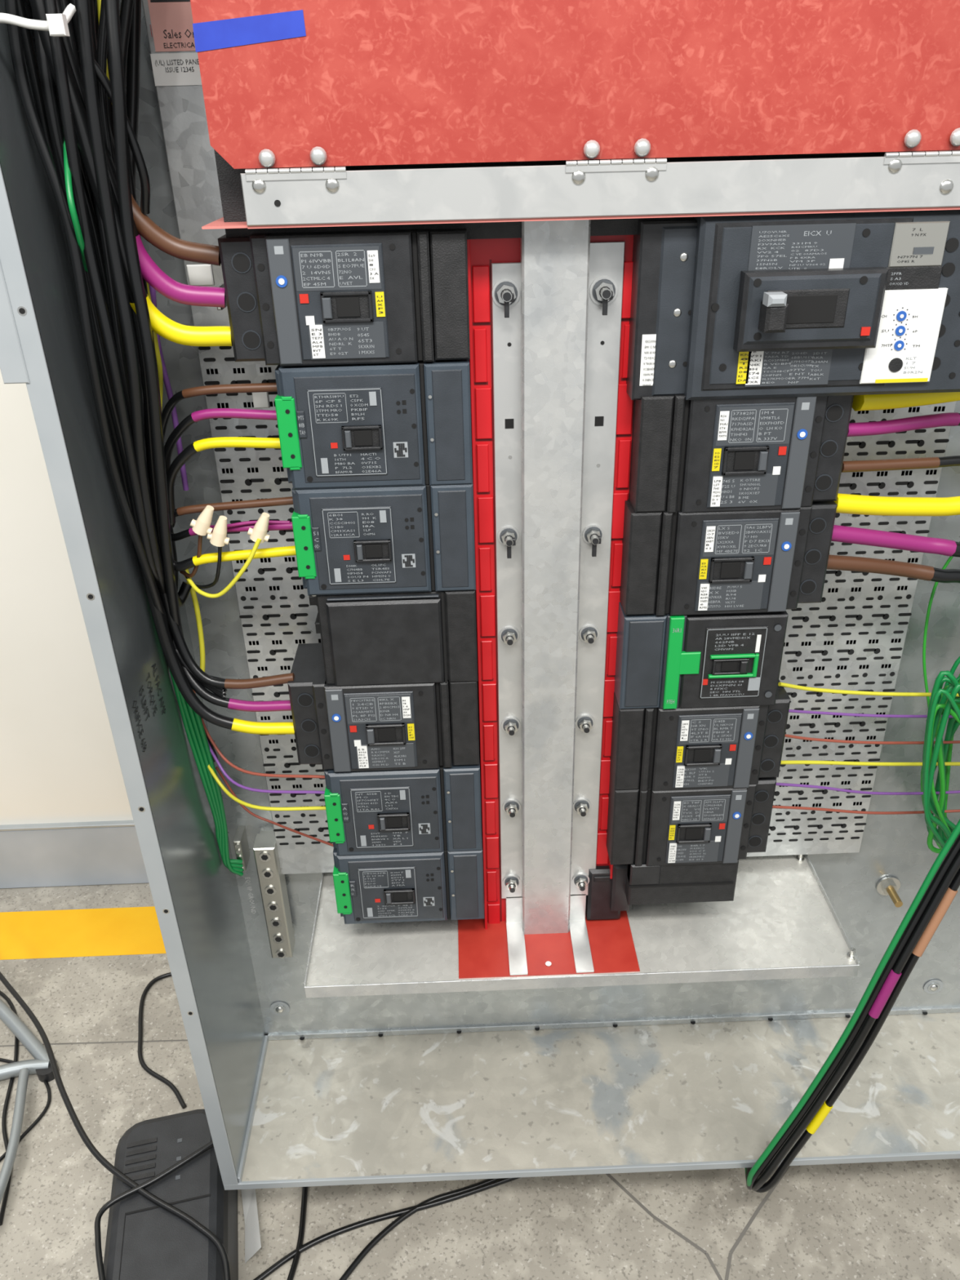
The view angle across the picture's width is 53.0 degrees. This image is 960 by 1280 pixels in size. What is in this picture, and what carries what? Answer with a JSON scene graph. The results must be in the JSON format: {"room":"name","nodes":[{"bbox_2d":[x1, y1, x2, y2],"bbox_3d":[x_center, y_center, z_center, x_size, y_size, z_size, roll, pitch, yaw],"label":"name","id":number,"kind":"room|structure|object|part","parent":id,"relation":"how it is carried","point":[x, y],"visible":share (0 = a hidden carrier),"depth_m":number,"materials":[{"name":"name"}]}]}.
{"room":"electrical room","nodes":[
{"label":"electrical room","id":0,"kind":"room"},
{"bbox_2d":[0,369,133,825],"bbox_3d":[-0.053,-0.828,1.523,8.000,3.000,0.120,-2,29,-1],"label":"wall","id":1,"kind":"structure","parent":0,"point":[60,762],"depth_m":1.91,"materials":[{"name":"white paint"}]},
{"bbox_2d":[0,820,148,888],"bbox_3d":[-0.019,0.445,2.140,8.000,0.172,0.014,-2,29,-1],"label":"baseboard","id":2,"kind":"structure","parent":1,"relation":"attached to","point":[92,852],"depth_m":2.12,"materials":[{"name":"grey paint"}]},
{"bbox_2d":[0,883,959,1279],"bbox_3d":[0.040,1.438,0.556,8.000,0.061,3.800,-2,29,-1],"label":"floor","id":3,"kind":"structure","parent":0,"point":[899,1220],"depth_m":1.51,"materials":[{"name":"concrete"}]},
{"bbox_2d":[0,998,59,1203],"bbox_3d":[-0.835,0.775,1.687,0.175,0.062,0.644,-16,32,-24],"label":"stand base","id":4,"kind":"object","parent":3,"relation":"on","point":[40,1065],"visible":0.91,"depth_m":1.72,"materials":[{"name":"grey metal"}]},
{"bbox_2d":[103,1108,238,1279],"bbox_3d":[-0.448,0.879,1.400,0.170,0.136,0.360,-7,29,-11],"label":"power adapter","id":5,"kind":"object","parent":3,"relation":"on","point":[144,1241],"visible":0.86,"depth_m":1.39,"materials":[{"name":"plastic"}]},
{"bbox_2d":[240,1188,261,1262],"bbox_3d":[-0.357,0.887,1.492,0.028,0.028,0.133,-9,29,-13],"label":"paper sheet","id":6,"kind":"object","parent":3,"relation":"on","point":[252,1237],"visible":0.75,"depth_m":1.48,"materials":[{"name":"white paper"}]},
{"bbox_2d":[0,971,520,1279],"bbox_3d":[-0.475,0.759,1.613,1.388,0.146,0.664,13,32,24],"label":"cord","id":7,"kind":"object","parent":3,"relation":"on","point":[403,1214],"visible":0.89,"depth_m":1.49,"materials":[{"name":"black plastic"}]},
{"bbox_2d":[0,1039,790,1279],"bbox_3d":[-0.230,0.846,1.593,1.492,0.001,0.478,-2,29,-1],"label":"joint","id":8,"kind":"object","parent":3,"relation":"on","point":[756,1212],"visible":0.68,"depth_m":1.49,"materials":[{"name":"grey"}]},
{"bbox_2d":[0,0,959,1190],"bbox_3d":[0.300,-0.061,1.089,1.421,2.053,0.255,-2,29,-1],"label":"tall cabinet","id":9,"kind":"object","parent":3,"relation":"on","point":[296,1090],"depth_m":1.36,"materials":[{"name":"grey metal"}]},
{"bbox_2d":[0,3,75,36],"bbox_3d":[-0.354,-0.478,0.743,0.076,0.024,0.040,-2,29,-1],"label":"cable tie","id":10,"kind":"object","parent":9,"relation":"attached to","point":[56,24],"visible":1,"depth_m":0.73,"materials":[{"name":"white plastic"}]},
{"bbox_2d":[4,0,333,875],"bbox_3d":[-0.280,-0.142,1.028,0.183,1.172,0.168,-2,29,-1],"label":"cable bundle","id":11,"kind":"object","parent":9,"relation":"attached to","point":[84,127],"visible":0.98,"depth_m":0.89,"materials":[{"name":"black"}]},
{"bbox_2d":[190,505,269,546],"bbox_3d":[-0.260,-0.120,1.004,0.084,0.045,0.017,-2,29,-1],"label":"nuts","id":12,"kind":"object","parent":11,"relation":"attached to","point":[201,526],"visible":1,"depth_m":1.00,"materials":[{"name":"beige plastic"}]},
{"bbox_2d":[233,825,295,958],"bbox_3d":[-0.318,0.374,1.418,0.063,0.220,0.048,-2,29,-1],"label":"bar","id":13,"kind":"object","parent":9,"relation":"attached to","point":[273,886],"visible":0.98,"depth_m":1.39,"materials":[{"name":"silver metal"}]},
{"bbox_2d":[333,840,484,924],"bbox_3d":[-0.091,0.294,1.271,0.189,0.116,0.118,-2,29,-1],"label":"grey circuit breaker","id":14,"kind":"object","parent":9,"relation":"attached to","point":[374,888],"visible":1,"depth_m":1.22,"materials":[{"name":"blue plastic"}]},
{"bbox_2d":[324,743,482,855],"bbox_3d":[-0.093,0.188,1.214,0.187,0.126,0.118,-2,29,-1],"label":"grey circuit breaker","id":15,"kind":"object","parent":14,"relation":"on","point":[370,812],"visible":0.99,"depth_m":1.16,"materials":[{"name":"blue plastic"}]},
{"bbox_2d":[287,643,479,772],"bbox_3d":[-0.112,0.079,1.154,0.218,0.118,0.118,-2,29,-1],"label":"circuit breaker","id":16,"kind":"object","parent":15,"relation":"on","point":[414,726],"visible":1,"depth_m":1.11,"materials":[{"name":"black plastic"}]},
{"bbox_2d":[308,590,477,686],"bbox_3d":[-0.098,-0.023,1.101,0.186,0.113,0.106,-2,29,-1],"label":"plate","id":17,"kind":"object","parent":16,"relation":"on","point":[411,637],"visible":0.7,"depth_m":1.05,"materials":[{"name":"black plastic"}]},
{"bbox_2d":[291,484,475,595],"bbox_3d":[-0.100,-0.125,1.043,0.186,0.118,0.118,-2,29,-1],"label":"grey circuit breaker","id":18,"kind":"object","parent":17,"relation":"on","point":[358,540],"visible":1,"depth_m":0.99,"materials":[{"name":"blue plastic"}]},
{"bbox_2d":[274,350,472,489],"bbox_3d":[-0.104,-0.230,0.986,0.188,0.121,0.118,-2,29,-1],"label":"grey circuit breaker","id":19,"kind":"object","parent":18,"relation":"on","point":[401,424],"visible":1,"depth_m":0.94,"materials":[{"name":"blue plastic"}]},
{"bbox_2d":[217,228,470,366],"bbox_3d":[-0.126,-0.335,0.929,0.228,0.114,0.118,-2,29,-1],"label":"circuit breaker","id":20,"kind":"object","parent":19,"relation":"on","point":[398,295],"visible":0.99,"depth_m":0.88,"materials":[{"name":"black plastic"}]},
{"bbox_2d":[186,263,270,408],"bbox_3d":[-0.250,-0.300,0.966,0.062,0.144,0.026,-8,29,-12],"label":"markers","id":21,"kind":"object","parent":20,"relation":"attached to","point":[197,274],"visible":0.62,"depth_m":0.94,"materials":[{"name":"white plastic"}]},
{"bbox_3d":[0.118,-0.292,1.064,0.844,1.409,0.060,-2,29,-1],"label":"perforated mounting panel","id":22,"kind":"part","parent":9,"relation":"part of","materials":[{"name":"grey metal"}]},
{"bbox_2d":[190,0,959,240],"bbox_3d":[0.234,-0.586,0.803,0.967,0.450,0.134,-2,29,-1],"label":"cover","id":23,"kind":"object","parent":9,"relation":"attached to","point":[485,118],"visible":1,"depth_m":0.81,"materials":[{"name":"red painted metal"},{"name":"bright aluminium"}]},
{"bbox_2d":[303,854,859,998],"bbox_3d":[0.130,0.378,1.333,0.715,0.036,0.227,-2,29,-1],"label":"base plate","id":24,"kind":"object","parent":9,"relation":"attached to","point":[780,922],"visible":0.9,"depth_m":1.28,"materials":[{"name":"metal"}]},
{"bbox_2d":[466,219,633,975],"bbox_3d":[0.096,0.009,1.101,0.198,0.912,0.160,-2,29,-1],"label":"bus bar assembly","id":25,"kind":"object","parent":24,"relation":"on","point":[549,306],"visible":0.98,"depth_m":1.05,"materials":[{"name":"silver metal"}]},
{"bbox_2d":[625,859,738,905],"bbox_3d":[0.260,0.290,1.286,0.138,0.070,0.106,-2,29,-1],"label":"cabinet filler","id":26,"kind":"object","parent":25,"relation":"attached to","point":[699,882],"depth_m":1.24,"materials":[{"name":"black plastic"}]},
{"bbox_2d":[606,773,776,866],"bbox_3d":[0.265,0.209,1.238,0.204,0.119,0.118,-2,29,-1],"label":"circuit breaker","id":27,"kind":"object","parent":25,"relation":"attached to","point":[651,828],"visible":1,"depth_m":1.19,"materials":[{"name":"black plastic"}]},
{"bbox_2d":[609,680,791,791],"bbox_3d":[0.263,0.106,1.182,0.206,0.117,0.118,-2,29,-1],"label":"circuit breaker","id":28,"kind":"object","parent":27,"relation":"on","point":[655,748],"visible":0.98,"depth_m":1.14,"materials":[{"name":"black plastic"}]},
{"bbox_2d":[613,601,788,709],"bbox_3d":[0.250,0.002,1.125,0.183,0.120,0.118,-2,29,-1],"label":"small circuit breaker","id":29,"kind":"object","parent":25,"relation":"attached to","point":[667,661],"visible":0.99,"depth_m":1.08,"materials":[{"name":"black plastic"}]},
{"bbox_2d":[619,498,837,616],"bbox_3d":[0.267,-0.104,1.068,0.222,0.120,0.118,-2,29,-1],"label":"circuit breaker","id":30,"kind":"object","parent":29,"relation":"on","point":[678,563],"visible":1,"depth_m":1.02,"materials":[{"name":"black plastic"}]},
{"bbox_2d":[628,394,853,513],"bbox_3d":[0.266,-0.210,1.010,0.216,0.121,0.118,-2,29,-1],"label":"circuit breaker","id":31,"kind":"object","parent":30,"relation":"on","point":[762,453],"visible":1,"depth_m":0.97,"materials":[{"name":"black plastic"}]},
{"bbox_2d":[223,1012,959,1190],"bbox_3d":[0.329,0.704,1.505,1.403,0.013,0.249,-2,29,-1],"label":"panel","id":32,"kind":"object","parent":9,"relation":"on","point":[513,1100],"depth_m":1.49,"materials":[{"name":"grey paint"}]},
{"bbox_2d":[626,209,959,399],"bbox_3d":[0.325,-0.322,0.925,0.356,0.166,0.164,-2,29,-1],"label":"main circuit breaker","id":33,"kind":"object","parent":9,"relation":"attached to","point":[785,305],"visible":1,"depth_m":0.88,"materials":[{"name":"black plastic"}]},
{"bbox_2d":[744,819,959,1192],"bbox_3d":[0.527,0.448,1.350,0.380,0.885,0.195,-13,31,-20],"label":"harness","id":34,"kind":"object","parent":9,"relation":"hanging from","point":[937,891],"visible":0.87,"depth_m":1.26,"materials":[{"name":"black rubber"}]},
{"bbox_2d":[772,391,959,853],"bbox_3d":[0.590,-0.025,1.157,0.474,0.845,0.126,-2,29,-1],"label":"cable bundle","id":35,"kind":"object","parent":9,"relation":"in","point":[944,704],"visible":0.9,"depth_m":1.07,"materials":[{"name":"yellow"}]}
]}

